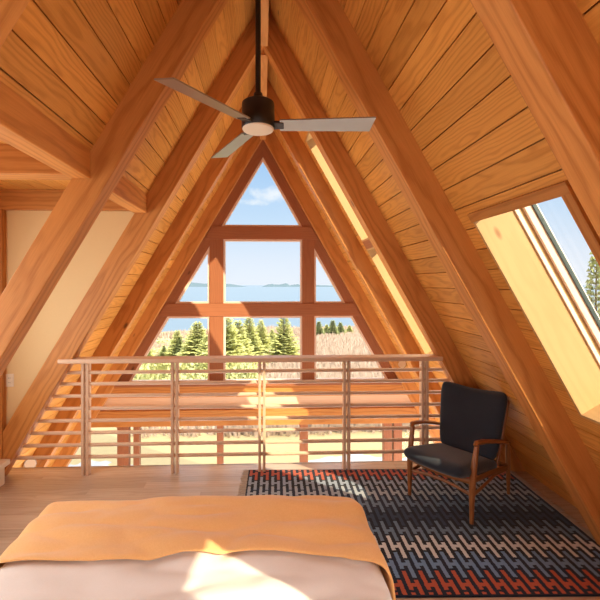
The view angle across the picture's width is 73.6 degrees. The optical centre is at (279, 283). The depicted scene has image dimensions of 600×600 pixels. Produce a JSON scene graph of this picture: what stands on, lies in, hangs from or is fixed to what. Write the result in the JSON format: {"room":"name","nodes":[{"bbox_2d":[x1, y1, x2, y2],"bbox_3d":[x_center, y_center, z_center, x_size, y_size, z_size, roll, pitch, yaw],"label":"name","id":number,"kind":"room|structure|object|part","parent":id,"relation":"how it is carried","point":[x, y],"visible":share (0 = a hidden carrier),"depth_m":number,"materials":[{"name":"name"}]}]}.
{"room":"loft bedroom","nodes":[
{"label":"loft bedroom","id":0,"kind":"room"},
{"bbox_2d":[0,140,70,189],"bbox_3d":[-1.899,-0.920,1.175,1.500,0.160,5.100,0,0,-2],"label":"ceiling","id":1,"kind":"structure","parent":0,"point":[4,184],"depth_m":3.38,"materials":[{"name":"brown wood"}]},
{"bbox_2d":[0,144,71,179],"bbox_3d":[-1.865,-0.750,2.457,1.370,0.180,0.140,0,0,-2],"label":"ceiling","id":2,"kind":"structure","parent":1,"relation":"attached to","point":[15,164],"depth_m":2.40,"materials":[{"name":"brown wood"}]},
{"bbox_2d":[0,189,128,210],"bbox_3d":[-1.911,-0.750,3.591,1.370,0.180,0.050,0,0,-2],"label":"beam","id":3,"kind":"structure","parent":1,"relation":"attached to","point":[10,199],"depth_m":3.56,"materials":[{"name":"brown wood"}]},
{"bbox_2d":[6,210,133,425],"bbox_3d":[-1.896,0.450,3.667,1.606,2.600,0.100,0,0,-2],"label":"wall","id":4,"kind":"structure","parent":0,"point":[22,227],"depth_m":3.61,"materials":[{"name":"paint"}]},
{"bbox_2d":[6,374,13,386],"bbox_3d":[-2.418,0.865,3.591,0.072,0.116,0.010,0,0,-2],"label":"wall outlet","id":5,"kind":"object","parent":4,"relation":"attached to","point":[9,377],"visible":1,"depth_m":3.59,"materials":[{"name":"beige plastic"}]},
{"bbox_2d":[0,0,254,467],"bbox_3d":[-2.180,0.863,1.794,4.295,7.174,8.760,0,0,-2],"label":"ceiling","id":6,"kind":"structure","parent":0,"point":[73,61],"depth_m":2.28,"materials":[{"name":"brown wood"}]},
{"bbox_2d":[0,0,29,47],"bbox_3d":[-2.087,0.907,1.187,4.074,6.982,0.140,0,0,-2],"label":"beam","id":7,"kind":"structure","parent":6,"relation":"attached to","point":[10,10],"depth_m":1.28,"materials":[{"name":"brown wood"}]},
{"bbox_2d":[0,0,227,376],"bbox_3d":[-2.137,0.907,2.446,4.074,6.982,0.140,0,0,-2],"label":"beam","id":8,"kind":"structure","parent":6,"relation":"attached to","point":[77,209],"depth_m":2.42,"materials":[{"name":"brown wood"}]},
{"bbox_2d":[0,81,89,178],"bbox_3d":[-1.175,-0.743,1.854,0.120,0.215,1.120,0,0,-2],"label":"header beam","id":9,"kind":"structure","parent":8,"relation":"attached to","point":[23,126],"depth_m":1.89,"materials":[{"name":"brown wood"}]},
{"bbox_2d":[0,16,262,475],"bbox_3d":[-2.184,0.907,3.625,4.074,6.982,0.140,0,0,-2],"label":"beam","id":10,"kind":"structure","parent":6,"relation":"attached to","point":[141,226],"depth_m":3.59,"materials":[{"name":"brown wood"}]},
{"bbox_2d":[109,176,146,212],"bbox_3d":[-1.224,-0.743,3.073,0.120,0.215,1.040,0,0,-2],"label":"header beam","id":11,"kind":"structure","parent":10,"relation":"attached to","point":[125,194],"depth_m":3.17,"materials":[{"name":"brown wood"}]},
{"bbox_2d":[32,85,254,466],"bbox_3d":[-2.232,0.907,4.804,4.074,6.982,0.140,0,0,-2],"label":"beam","id":12,"kind":"structure","parent":6,"relation":"attached to","point":[215,167],"depth_m":4.77,"materials":[{"name":"brown wood"}]},
{"bbox_2d":[22,460,36,466],"bbox_3d":[-2.886,2.072,4.620,0.148,0.153,0.188,0,0,-34],"label":"spot lamp","id":13,"kind":"object","parent":12,"relation":"attached to","point":[28,463],"visible":0.52,"depth_m":4.57,"materials":[{"name":"silver metal"}]},
{"bbox_2d":[51,136,261,466],"bbox_3d":[-2.279,0.907,5.983,4.074,6.982,0.140,0,0,-2],"label":"beam","id":14,"kind":"structure","parent":6,"relation":"attached to","point":[234,173],"depth_m":5.94,"materials":[{"name":"brown wood"}]},
{"bbox_2d":[118,140,262,381],"bbox_3d":[-1.400,-0.394,6.099,2.309,4.020,0.100,0,0,-2],"label":"trim","id":15,"kind":"structure","parent":14,"relation":"attached to","point":[257,157],"depth_m":6.05,"materials":[{"name":"red wood"}]},
{"bbox_2d":[176,246,209,302],"bbox_3d":[-1.313,-0.141,6.097,0.515,0.871,0.070,0,0,-2],"label":"window","id":16,"kind":"structure","parent":15,"relation":"attached to","point":[208,250],"depth_m":6.07,"materials":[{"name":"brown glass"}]},
{"bbox_2d":[0,461,599,599],"bbox_3d":[-0.038,1.870,0.705,5.220,0.240,6.412,0,0,-2],"label":"floor","id":17,"kind":"structure","parent":0,"point":[26,492],"depth_m":3.47,"materials":[{"name":"brown wood"}]},
{"bbox_2d":[237,469,599,597],"bbox_3d":[0.930,1.743,2.997,2.551,0.014,1.539,0,0,-1],"label":"rug","id":18,"kind":"object","parent":17,"relation":"on","point":[517,544],"visible":0.54,"depth_m":2.80,"materials":[{"name":"multicoloured carpet"}]},
{"bbox_2d":[404,381,510,524],"bbox_3d":[1.440,1.311,3.266,0.806,0.860,0.602,0,0,-39],"label":"armchair","id":19,"kind":"object","parent":18,"relation":"on","point":[472,424],"visible":1,"depth_m":3.25,"materials":[{"name":"black fabric"}]},
{"bbox_3d":[1.100,1.459,3.324,0.095,0.562,0.049,0,0,-39],"label":"leg","id":20,"kind":"part","parent":19,"relation":"part of","materials":[{"name":"brown wood"}]},
{"bbox_3d":[1.319,1.231,3.517,0.584,0.158,0.059,0,0,-39],"label":"armrest","id":21,"kind":"part","parent":19,"relation":"part of","materials":[{"name":"brown wood"}]},
{"bbox_3d":[1.232,1.445,3.099,0.036,0.051,0.513,0,0,-39],"label":"rail","id":22,"kind":"part","parent":19,"relation":"part of","materials":[{"name":"brown wood"}]},
{"bbox_2d":[404,443,496,477],"bbox_3d":[1.376,1.411,3.215,0.669,0.200,0.535,0,0,-39],"label":"seat cushion","id":23,"kind":"object","parent":19,"relation":"on","point":[449,460],"depth_m":3.11,"materials":[{"name":"grey fabric"}]},
{"bbox_2d":[440,381,506,459],"bbox_3d":[1.630,1.155,3.404,0.220,0.568,0.579,0,0,-39],"label":"cushion","id":24,"kind":"object","parent":19,"relation":"on","point":[468,415],"depth_m":3.35,"materials":[{"name":"grey fabric"}]},
{"bbox_3d":[1.424,1.459,2.921,0.095,0.562,0.049,0,0,-39],"label":"leg","id":25,"kind":"part","parent":19,"relation":"part of","materials":[{"name":"brown wood"}]},
{"bbox_3d":[1.659,1.231,3.094,0.584,0.158,0.059,0,0,-39],"label":"armrest","id":26,"kind":"part","parent":19,"relation":"part of","materials":[{"name":"brown wood"}]},
{"bbox_3d":[1.637,1.470,3.099,0.610,0.114,0.027,0,0,-39],"label":"rail","id":27,"kind":"part","parent":19,"relation":"part of","materials":[{"name":"brown wood"}]},
{"bbox_3d":[1.807,1.196,3.240,0.160,0.525,0.033,0,0,-24],"label":"post","id":28,"kind":"part","parent":19,"relation":"part of","materials":[{"name":"brown wood"}]},
{"bbox_3d":[1.884,1.519,3.290,0.035,0.444,0.088,0,0,36],"label":"leg","id":29,"kind":"part","parent":19,"relation":"part of","materials":[{"name":"brown wood"}]},
{"bbox_3d":[-0.370,1.500,1.246,1.640,0.500,2.020,0,0,-2],"label":"bed","id":30,"kind":"object","parent":17,"relation":"on","visible":0},
{"bbox_2d":[0,550,391,599],"bbox_3d":[-0.367,1.385,1.172,1.741,0.406,2.244,0,0,-2],"label":"duvet","id":31,"kind":"object","parent":30,"relation":"on","point":[250,574],"visible":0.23,"depth_m":1.64,"materials":[{"name":"white fabric"}]},
{"bbox_2d":[0,495,395,599],"bbox_3d":[-0.383,1.390,1.964,1.806,0.480,0.769,0,0,2],"label":"throw blanket","id":32,"kind":"object","parent":31,"relation":"on","point":[148,529],"visible":0.97,"depth_m":1.92,"materials":[{"name":"orange fabric"}]},
{"bbox_2d":[267,0,599,507],"bbox_3d":[1.949,0.863,1.960,4.117,7.173,8.760,0,0,-2],"label":"ceiling","id":33,"kind":"structure","parent":0,"point":[436,60],"depth_m":2.33,"materials":[{"name":"brown wood"}]},
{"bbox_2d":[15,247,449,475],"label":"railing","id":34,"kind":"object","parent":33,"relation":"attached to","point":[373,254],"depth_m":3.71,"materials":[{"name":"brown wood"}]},
{"bbox_3d":[-1.795,1.232,3.676,0.025,1.036,0.064,0,0,-2],"label":"post","id":35,"kind":"part","parent":34,"relation":"part of","materials":[{"name":"brown wood"}]},
{"bbox_3d":[-1.753,1.232,3.678,0.025,1.036,0.064,0,0,-2],"label":"post","id":36,"kind":"part","parent":34,"relation":"part of","materials":[{"name":"brown wood"}]},
{"bbox_3d":[-0.986,1.232,3.708,0.025,1.036,0.064,0,0,-2],"label":"post","id":37,"kind":"part","parent":34,"relation":"part of","materials":[{"name":"brown wood"}]},
{"bbox_3d":[-0.944,1.232,3.710,0.025,1.036,0.064,0,0,-2],"label":"post","id":38,"kind":"part","parent":34,"relation":"part of","materials":[{"name":"brown wood"}]},
{"bbox_3d":[-0.196,1.210,3.698,4.419,1.079,0.149,0,0,-2],"label":"railing","id":39,"kind":"part","parent":34,"relation":"part of","materials":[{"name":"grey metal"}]},
{"bbox_3d":[-0.230,0.692,3.695,3.491,0.041,0.147,0,0,-2],"label":"handrail","id":40,"kind":"part","parent":34,"relation":"part of","materials":[{"name":"brown wood"}]},
{"bbox_3d":[-0.181,1.232,3.741,0.025,1.036,0.064,0,0,-2],"label":"post","id":41,"kind":"part","parent":34,"relation":"part of","materials":[{"name":"brown wood"}]},
{"bbox_3d":[-0.139,1.232,3.742,0.025,1.036,0.064,0,0,-2],"label":"post","id":42,"kind":"part","parent":34,"relation":"part of","materials":[{"name":"brown wood"}]},
{"bbox_3d":[0.613,1.232,3.773,0.025,1.036,0.064,0,0,-2],"label":"post","id":43,"kind":"part","parent":34,"relation":"part of","materials":[{"name":"brown wood"}]},
{"bbox_3d":[0.655,1.232,3.774,0.025,1.036,0.064,0,0,-2],"label":"post","id":44,"kind":"part","parent":34,"relation":"part of","materials":[{"name":"brown wood"}]},
{"bbox_3d":[1.357,1.232,3.803,0.025,1.036,0.064,0,0,-2],"label":"post","id":45,"kind":"part","parent":34,"relation":"part of","materials":[{"name":"brown wood"}]},
{"bbox_3d":[1.399,1.232,3.804,0.025,1.036,0.064,0,0,-2],"label":"post","id":46,"kind":"part","parent":34,"relation":"part of","materials":[{"name":"brown wood"}]},
{"bbox_2d":[260,0,268,139],"bbox_3d":[-0.075,-2.335,1.869,0.090,0.350,8.260,0,0,-2],"label":"ridge beam","id":47,"kind":"structure","parent":33,"relation":"attached to","point":[264,3],"depth_m":3.58,"materials":[{"name":"brown wood"}]},
{"bbox_2d":[154,0,375,157],"bbox_3d":[-0.027,-1.548,2.340,1.118,1.344,1.163,0,0,-2],"label":"ceiling fan","id":48,"kind":"object","parent":47,"relation":"hanging from","point":[257,117],"visible":1,"depth_m":2.26,"materials":[{"name":"black metal"}]},
{"bbox_3d":[-0.355,-0.910,1.982,0.126,0.036,0.535,0,0,37],"label":"blade","id":49,"kind":"part","parent":48,"relation":"part of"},
{"bbox_3d":[-0.306,-0.910,2.643,0.126,0.036,0.535,0,0,-28],"label":"blade","id":50,"kind":"part","parent":48,"relation":"part of","materials":[{"name":"grey metal"}]},
{"bbox_2d":[242,122,273,135],"bbox_3d":[-0.120,-0.887,2.297,0.181,0.022,0.181,0,0,-2],"label":"diffuser","id":51,"kind":"object","parent":48,"relation":"attached to","point":[251,128],"depth_m":2.26,"materials":[{"name":"beige glass"}]},
{"bbox_3d":[0.272,-0.910,2.285,0.535,0.036,0.126,0,0,2],"label":"blade","id":52,"kind":"part","parent":48,"relation":"part of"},
{"bbox_2d":[306,131,368,241],"bbox_3d":[0.831,-1.188,4.277,1.002,1.382,0.940,0,0,-2],"label":"window","id":53,"kind":"structure","parent":33,"relation":"attached to","point":[312,145],"depth_m":4.71,"materials":[{"name":"brown wood"}]},
{"bbox_2d":[264,131,440,442],"bbox_3d":[1.710,0.901,6.144,3.910,6.995,0.140,0,0,-2],"label":"beam","id":54,"kind":"structure","parent":33,"relation":"attached to","point":[272,142],"depth_m":6.04,"materials":[{"name":"brown wood"}]},
{"bbox_2d":[263,140,397,378],"bbox_3d":[0.860,-0.398,6.189,2.215,4.025,0.100,0,0,-2],"label":"trim","id":55,"kind":"structure","parent":54,"relation":"attached to","point":[267,156],"depth_m":6.13,"materials":[{"name":"red wood"}]},
{"bbox_2d":[205,226,317,239],"bbox_3d":[-0.266,-0.777,6.139,1.722,0.195,0.110,0,0,-2],"label":"trim","id":56,"kind":"structure","parent":55,"relation":"attached to","point":[216,232],"depth_m":6.08,"materials":[{"name":"red wood"}]},
{"bbox_2d":[222,158,301,226],"bbox_3d":[-0.263,-1.406,6.139,1.234,1.061,0.070,0,0,-2],"label":"window","id":57,"kind":"structure","parent":56,"relation":"attached to","point":[262,160],"depth_m":6.11,"materials":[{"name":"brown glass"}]},
{"bbox_2d":[314,249,344,302],"bbox_3d":[0.777,-0.128,6.181,0.479,0.846,0.070,0,0,-2],"label":"window","id":58,"kind":"structure","parent":55,"relation":"attached to","point":[315,252],"depth_m":6.14,"materials":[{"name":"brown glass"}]},
{"bbox_2d":[398,361,407,367],"bbox_3d":[1.860,1.211,5.990,0.144,0.161,0.192,0,0,26],"label":"spot lamp","id":59,"kind":"object","parent":54,"relation":"attached to","point":[401,364],"visible":0.69,"depth_m":5.93,"materials":[{"name":"silver metal"}]},
{"bbox_2d":[267,78,440,419],"bbox_3d":[1.757,0.901,4.965,3.910,6.995,0.140,0,0,-2],"label":"beam","id":60,"kind":"structure","parent":33,"relation":"attached to","point":[292,140],"depth_m":4.86,"materials":[{"name":"brown wood"}]},
{"bbox_2d":[363,239,372,248],"bbox_3d":[1.133,-0.512,4.289,0.262,0.208,0.880,0,0,-2],"label":"trim","id":61,"kind":"structure","parent":33,"relation":"attached to","point":[367,243],"depth_m":4.57,"materials":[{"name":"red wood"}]},
{"bbox_2d":[263,12,524,471],"bbox_3d":[1.805,0.901,3.785,3.910,6.995,0.140,0,0,-2],"label":"beam","id":62,"kind":"structure","parent":33,"relation":"attached to","point":[279,54],"depth_m":3.68,"materials":[{"name":"brown wood"}]},
{"bbox_2d":[295,0,599,544],"bbox_3d":[1.852,0.901,2.606,3.910,6.995,0.140,0,0,-2],"label":"beam","id":63,"kind":"structure","parent":33,"relation":"attached to","point":[327,20],"depth_m":2.52,"materials":[{"name":"brown wood"}]},
{"bbox_2d":[467,180,599,424],"bbox_3d":[1.641,0.073,2.015,1.034,1.452,0.795,0,0,-2],"label":"window","id":64,"kind":"structure","parent":33,"relation":"attached to","point":[518,237],"depth_m":2.38,"materials":[{"name":"brown wood"}]},
{"bbox_3d":[1.473,0.186,1.993,0.697,1.209,0.765,0,0,-2],"label":"casing","id":65,"kind":"part","parent":64,"relation":"part of","materials":[{"name":"brown wood"}]},
{"bbox_3d":[1.692,0.044,2.027,0.744,1.290,0.775,0,0,-2],"label":"frame","id":66,"kind":"part","parent":64,"relation":"part of","materials":[{"name":"white wood"}]},
{"bbox_3d":[1.761,0.005,2.030,0.792,1.316,0.775,0,0,-2],"label":"sash","id":67,"kind":"part","parent":64,"relation":"part of","materials":[{"name":"white wood"}]},
{"bbox_2d":[470,0,599,237],"bbox_3d":[1.903,0.901,1.347,3.910,6.995,0.140,0,0,-2],"label":"beam","id":68,"kind":"structure","parent":33,"relation":"attached to","point":[551,54],"depth_m":1.25,"materials":[{"name":"brown wood"}]},
{"bbox_3d":[-0.074,4.525,1.849,8.400,0.150,8.700,0,0,-2],"label":"floor","id":69,"kind":"structure","parent":0,"visible":0},
{"bbox_2d":[117,427,130,465],"bbox_3d":[-2.350,3.292,6.061,0.170,2.315,0.100,0,0,-2],"label":"trim","id":70,"kind":"structure","parent":69,"relation":"on","point":[120,437],"depth_m":6.01,"materials":[{"name":"red wood"}]},
{"bbox_2d":[133,427,140,464],"bbox_3d":[-2.153,3.292,6.069,0.085,2.315,0.100,0,0,-2],"label":"trim","id":71,"kind":"structure","parent":69,"relation":"on","point":[136,437],"depth_m":6.02,"materials":[{"name":"red wood"}]},
{"bbox_2d":[91,406,418,427],"bbox_3d":[-0.301,2.015,6.118,5.376,0.240,0.150,0,0,-2],"label":"trim","id":72,"kind":"structure","parent":71,"relation":"on","point":[334,410],"depth_m":6.04,"materials":[{"name":"brown wood"}]},
{"bbox_2d":[104,395,411,409],"bbox_3d":[-0.299,1.805,6.143,5.103,0.190,0.100,0,0,-2],"label":"trim","id":73,"kind":"structure","parent":72,"relation":"on","point":[354,398],"depth_m":6.09,"materials":[{"name":"brown wood"}]},
{"bbox_2d":[108,385,406,397],"bbox_3d":[-0.297,1.623,6.133,4.883,0.175,0.120,0,0,-2],"label":"trim","id":74,"kind":"structure","parent":73,"relation":"on","point":[313,388],"depth_m":6.07,"materials":[{"name":"brown wood"}]},
{"bbox_2d":[113,382,401,387],"bbox_3d":[-0.293,1.512,6.103,4.681,0.045,0.180,0,0,-2],"label":"trim","id":75,"kind":"structure","parent":74,"relation":"on","point":[392,383],"depth_m":6.01,"materials":[{"name":"red wood"}]},
{"bbox_2d":[129,316,209,381],"bbox_3d":[-1.667,0.990,6.083,1.222,1.000,0.070,0,0,-2],"label":"window","id":76,"kind":"structure","parent":75,"relation":"attached to","point":[168,317],"depth_m":6.06,"materials":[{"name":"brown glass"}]},
{"bbox_2d":[210,316,223,380],"bbox_3d":[-0.951,0.995,6.115,0.210,1.010,0.104,0,0,-2],"label":"trim","id":77,"kind":"structure","parent":75,"relation":"on","point":[216,322],"depth_m":6.06,"materials":[{"name":"red wood"}]},
{"bbox_2d":[224,316,301,380],"bbox_3d":[-0.247,0.990,6.140,1.200,1.000,0.070,0,0,-2],"label":"window","id":78,"kind":"structure","parent":75,"relation":"attached to","point":[225,317],"depth_m":6.12,"materials":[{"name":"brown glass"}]},
{"bbox_2d":[302,316,313,379],"bbox_3d":[0.445,0.995,6.171,0.185,1.010,0.104,0,0,-2],"label":"trim","id":79,"kind":"structure","parent":75,"relation":"on","point":[307,321],"depth_m":6.12,"materials":[{"name":"red wood"}]},
{"bbox_2d":[159,303,360,316],"bbox_3d":[-0.280,0.393,6.139,3.077,0.195,0.110,0,0,-2],"label":"trim","id":80,"kind":"structure","parent":79,"relation":"on","point":[177,309],"depth_m":6.08,"materials":[{"name":"red wood"}]},
{"bbox_2d":[210,239,223,302],"bbox_3d":[-0.951,-0.193,6.115,0.210,0.975,0.104,0,0,-2],"label":"trim","id":81,"kind":"structure","parent":80,"relation":"on","point":[216,245],"depth_m":6.06,"materials":[{"name":"red wood"}]},
{"bbox_2d":[224,239,301,302],"bbox_3d":[-0.247,-0.193,6.140,1.200,0.975,0.070,0,0,-2],"label":"window","id":82,"kind":"structure","parent":80,"relation":"attached to","point":[225,240],"depth_m":6.11,"materials":[{"name":"brown wood"}]},
{"bbox_2d":[302,240,313,302],"bbox_3d":[0.445,-0.193,6.171,0.185,0.975,0.104,0,0,-2],"label":"trim","id":83,"kind":"structure","parent":80,"relation":"on","point":[307,245],"depth_m":6.12,"materials":[{"name":"red wood"}]},
{"bbox_2d":[314,316,387,379],"bbox_3d":[1.115,0.990,6.195,1.156,1.000,0.070,0,0,-2],"label":"window","id":84,"kind":"structure","parent":75,"relation":"attached to","point":[315,317],"depth_m":6.16,"materials":[{"name":"brown wood"}]},
{"bbox_2d":[217,426,223,463],"bbox_3d":[-0.899,3.292,6.119,0.095,2.315,0.100,0,0,-2],"label":"trim","id":85,"kind":"structure","parent":69,"relation":"on","point":[220,436],"depth_m":6.07,"materials":[{"name":"red wood"}]},
{"bbox_2d":[299,425,307,461],"bbox_3d":[0.380,3.292,6.170,0.125,2.315,0.100,0,0,-2],"label":"trim","id":86,"kind":"structure","parent":69,"relation":"on","point":[302,434],"depth_m":6.12,"materials":[{"name":"red wood"}]},
{"bbox_2d":[382,423,391,460],"bbox_3d":[1.679,3.292,6.222,0.125,2.315,0.100,0,0,-2],"label":"trim","id":87,"kind":"structure","parent":69,"relation":"on","point":[385,433],"depth_m":6.17,"materials":[{"name":"red wood"}]},
{"bbox_2d":[392,423,401,460],"bbox_3d":[1.837,3.292,6.229,0.130,2.315,0.100,0,0,-2],"label":"trim","id":88,"kind":"structure","parent":69,"relation":"on","point":[395,433],"depth_m":6.18,"materials":[{"name":"red wood"}]},
{"bbox_3d":[-1.921,0.450,1.119,1.350,2.600,4.990,0,0,-2],"label":"wall","id":89,"kind":"structure","parent":0,"visible":0},
{"bbox_2d":[0,209,5,457],"bbox_3d":[-2.522,0.440,3.562,0.145,2.200,0.060,0,0,-2],"label":"trim","id":90,"kind":"structure","parent":89,"relation":"attached to","point":[2,212],"depth_m":3.54,"materials":[{"name":"brown wood"}]},
{"bbox_2d":[0,459,9,486],"bbox_3d":[-2.412,1.645,1.815,0.225,0.210,3.420,0,0,-2],"label":"baseboard","id":91,"kind":"structure","parent":89,"relation":"attached to","point":[3,462],"depth_m":3.47,"materials":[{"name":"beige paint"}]},
{"label":"outside","id":92,"kind":"structure","parent":0,"visible":0},
{"bbox_2d":[68,327,432,466],"bbox_3d":[-1.405,10.313,34.972,180.000,11.749,150.000,0,0,-2],"label":"ground","id":93,"kind":"structure","parent":92,"point":[95,438],"depth_m":11.62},
{"bbox_2d":[133,367,153,379],"bbox_3d":[-7.614,4.753,19.734,3.173,1.645,3.190,0,0,-2],"label":"shrub","id":94,"kind":"object","parent":93,"relation":"on","point":[141,368],"visible":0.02,"depth_m":19.95,"materials":[{"name":"plant"}]},
{"bbox_2d":[136,374,162,379],"bbox_3d":[-5.149,4.321,15.850,2.074,1.874,2.063,0,0,-7],"label":"shrub","id":95,"kind":"object","parent":93,"relation":"on","point":[142,376],"visible":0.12,"depth_m":15.68,"materials":[{"name":"plant"}]},
{"bbox_2d":[136,363,170,379],"bbox_3d":[-6.694,4.830,21.743,3.173,1.778,3.190,0,0,-17],"label":"shrub","id":96,"kind":"object","parent":93,"relation":"on","point":[160,366],"visible":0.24,"depth_m":21.43,"materials":[{"name":"plant"}]},
{"bbox_2d":[158,345,167,355],"bbox_3d":[-10.854,6.361,37.584,1.227,1.249,1.282,0,0,-12],"label":"conifer tree","id":97,"kind":"object","parent":93,"relation":"on","point":[163,349],"visible":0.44,"depth_m":37.48,"materials":[{"name":"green plant"}]},
{"bbox_2d":[156,339,184,342],"bbox_3d":[-17.345,8.823,61.429,7.299,0.464,7.337,0,0,6],"label":"shrub","id":98,"kind":"object","parent":93,"relation":"on","point":[165,341],"visible":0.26,"depth_m":61.94,"materials":[{"name":"plant"}]},
{"bbox_2d":[163,330,183,355],"bbox_3d":[-9.036,5.454,35.629,2.771,2.700,2.652,0,0,-45],"label":"conifer tree","id":99,"kind":"object","parent":93,"relation":"on","point":[176,345],"visible":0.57,"depth_m":35.41,"materials":[{"name":"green plant"}]},
{"bbox_2d":[163,373,186,379],"bbox_3d":[-4.032,4.287,15.356,1.904,1.871,1.914,0,0,-15],"label":"shrub","id":100,"kind":"object","parent":93,"relation":"on","point":[181,376],"visible":0.07,"depth_m":15.37,"materials":[{"name":"plant"}]},
{"bbox_2d":[159,363,204,379],"bbox_3d":[-5.774,5.090,23.774,3.491,1.520,3.509,0,0,-32],"label":"shrub","id":101,"kind":"object","parent":93,"relation":"on","point":[189,366],"visible":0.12,"depth_m":23.18,"materials":[{"name":"plant"}]},
{"bbox_2d":[176,321,206,355],"bbox_3d":[-6.793,4.860,33.730,3.957,3.408,4.134,0,0,24],"label":"conifer tree","id":102,"kind":"object","parent":93,"relation":"on","point":[190,347],"visible":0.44,"depth_m":33.43,"materials":[{"name":"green plant"}]},
{"bbox_2d":[179,355,205,378],"bbox_3d":[-4.634,4.916,22.766,3.190,1.682,3.173,0,0,-39],"label":"shrub","id":103,"kind":"object","parent":93,"relation":"on","point":[180,364],"visible":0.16,"depth_m":22.33,"materials":[{"name":"plant"}]},
{"bbox_2d":[187,368,207,378],"bbox_3d":[-3.158,4.292,15.844,1.914,1.900,1.904,0,0,-22],"label":"shrub","id":104,"kind":"object","parent":93,"relation":"on","point":[193,375],"visible":0.16,"depth_m":15.85,"materials":[{"name":"plant"}]},
{"bbox_2d":[195,335,207,355],"bbox_3d":[-5.423,5.001,29.846,2.565,2.428,2.595,0,0,-2],"label":"conifer tree","id":105,"kind":"object","parent":93,"relation":"on","point":[201,348],"visible":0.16,"depth_m":29.61,"materials":[{"name":"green plant"}]},
{"bbox_2d":[188,363,231,378],"bbox_3d":[-3.462,4.716,20.904,2.871,1.700,2.856,0,0,43],"label":"shrub","id":106,"kind":"object","parent":93,"relation":"on","point":[201,366],"visible":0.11,"depth_m":20.67,"materials":[{"name":"plant"}]},
{"bbox_2d":[198,318,257,377],"bbox_3d":[-3.119,3.707,23.919,3.918,4.073,3.873,0,0,4],"label":"conifer tree","id":107,"kind":"object","parent":93,"relation":"on","point":[232,345],"visible":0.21,"depth_m":23.64,"materials":[{"name":"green plant"}]},
{"bbox_2d":[226,354,253,378],"bbox_3d":[-2.383,4.472,19.968,2.539,2.041,2.552,0,0,36],"label":"shrub","id":108,"kind":"object","parent":93,"relation":"on","point":[233,364],"visible":0.14,"depth_m":19.43,"materials":[{"name":"plant"}]},
{"bbox_2d":[230,362,261,378],"bbox_3d":[-1.600,4.483,18.924,1.914,1.821,1.904,0,0,28],"label":"shrub","id":109,"kind":"object","parent":93,"relation":"on","point":[247,365],"visible":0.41,"depth_m":18.84,"materials":[{"name":"plant"}]},
{"bbox_2d":[231,320,261,365],"bbox_3d":[-2.995,4.450,29.910,3.467,3.530,3.622,0,0,5],"label":"conifer tree","id":110,"kind":"object","parent":93,"relation":"on","point":[241,331],"visible":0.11,"depth_m":29.81,"materials":[{"name":"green plant"}]},
{"bbox_2d":[242,318,265,354],"bbox_3d":[-2.774,4.754,35.884,3.338,3.737,3.487,0,0,-16],"label":"conifer tree","id":111,"kind":"object","parent":93,"relation":"on","point":[250,330],"visible":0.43,"depth_m":35.68,"materials":[{"name":"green plant"}]},
{"bbox_2d":[255,321,271,352],"bbox_3d":[-1.766,5.256,39.992,2.934,3.431,2.900,0,0,-11],"label":"conifer tree","id":112,"kind":"object","parent":93,"relation":"on","point":[260,327],"visible":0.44,"depth_m":39.77,"materials":[{"name":"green plant"}]},
{"bbox_2d":[116,325,418,437],"bbox_3d":[7.799,7.802,50.975,77.722,7.246,76.258,0,0,-2],"label":"scrub","id":113,"kind":"object","parent":93,"relation":"on","point":[351,343],"visible":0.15,"depth_m":26.75,"materials":[{"name":"beige plant"}]},
{"bbox_2d":[266,329,275,345],"bbox_3d":[-0.797,6.273,46.048,2.023,2.168,1.936,0,0,30],"label":"conifer tree","id":114,"kind":"object","parent":93,"relation":"on","point":[272,330],"visible":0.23,"depth_m":45.94,"materials":[{"name":"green plant"}]},
{"bbox_2d":[265,318,299,362],"bbox_3d":[0.357,4.352,31.971,3.504,3.953,3.354,0,0,39],"label":"conifer tree","id":115,"kind":"object","parent":93,"relation":"on","point":[282,345],"visible":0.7,"depth_m":31.77,"materials":[{"name":"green plant"}]},
{"bbox_2d":[316,321,324,334],"bbox_3d":[6.163,7.090,62.321,2.462,2.648,2.450,0,0,-31],"label":"conifer tree","id":116,"kind":"object","parent":93,"relation":"on","point":[319,330],"visible":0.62,"depth_m":62.06,"materials":[{"name":"green plant"}]},
{"bbox_2d":[325,320,338,334],"bbox_3d":[8.599,7.215,64.422,2.658,2.858,2.646,0,0,-32],"label":"conifer tree","id":117,"kind":"object","parent":93,"relation":"on","point":[333,328],"visible":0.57,"depth_m":64.24,"materials":[{"name":"green plant"}]},
{"bbox_2d":[337,322,344,334],"bbox_3d":[10.530,7.727,68.448,2.426,2.422,2.414,0,0,-5],"label":"conifer tree","id":118,"kind":"object","parent":93,"relation":"on","point":[340,329],"visible":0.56,"depth_m":68.22,"materials":[{"name":"green plant"}]},
{"bbox_2d":[345,326,351,332],"bbox_3d":[12.382,8.163,70.603,2.344,1.794,2.243,0,0,-12],"label":"conifer tree","id":119,"kind":"object","parent":93,"relation":"on","point":[349,328],"visible":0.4,"depth_m":70.33,"materials":[{"name":"green plant"}]},
{"bbox_2d":[584,252,599,316],"bbox_3d":[10.624,1.910,13.456,1.566,6.081,1.558,0,0,32],"label":"conifer tree","id":120,"kind":"object","parent":93,"relation":"on","point":[592,262],"visible":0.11,"depth_m":13.41,"materials":[{"name":"green plant"}]},
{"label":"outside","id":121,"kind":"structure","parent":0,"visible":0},
{"bbox_2d":[162,285,599,331],"bbox_3d":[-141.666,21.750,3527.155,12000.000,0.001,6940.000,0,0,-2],"label":"sea","id":122,"kind":"structure","parent":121,"point":[250,292],"depth_m":600.00,"materials":[{"name":"liquid"}]},
{"bbox_2d":[188,282,245,286],"bbox_3d":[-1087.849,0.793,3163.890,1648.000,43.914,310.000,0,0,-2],"label":"hills","id":123,"kind":"structure","parent":122,"relation":"on","point":[192,284],"depth_m":3096.55,"materials":[{"name":"blue"}]},
{"bbox_2d":[262,283,299,286],"bbox_3d":[31.248,8.543,3208.838,336.000,28.414,310.000,0,0,-2],"label":"hills","id":124,"kind":"structure","parent":122,"relation":"on","point":[285,284],"depth_m":3117.80,"materials":[{"name":"blue"}]}
]}

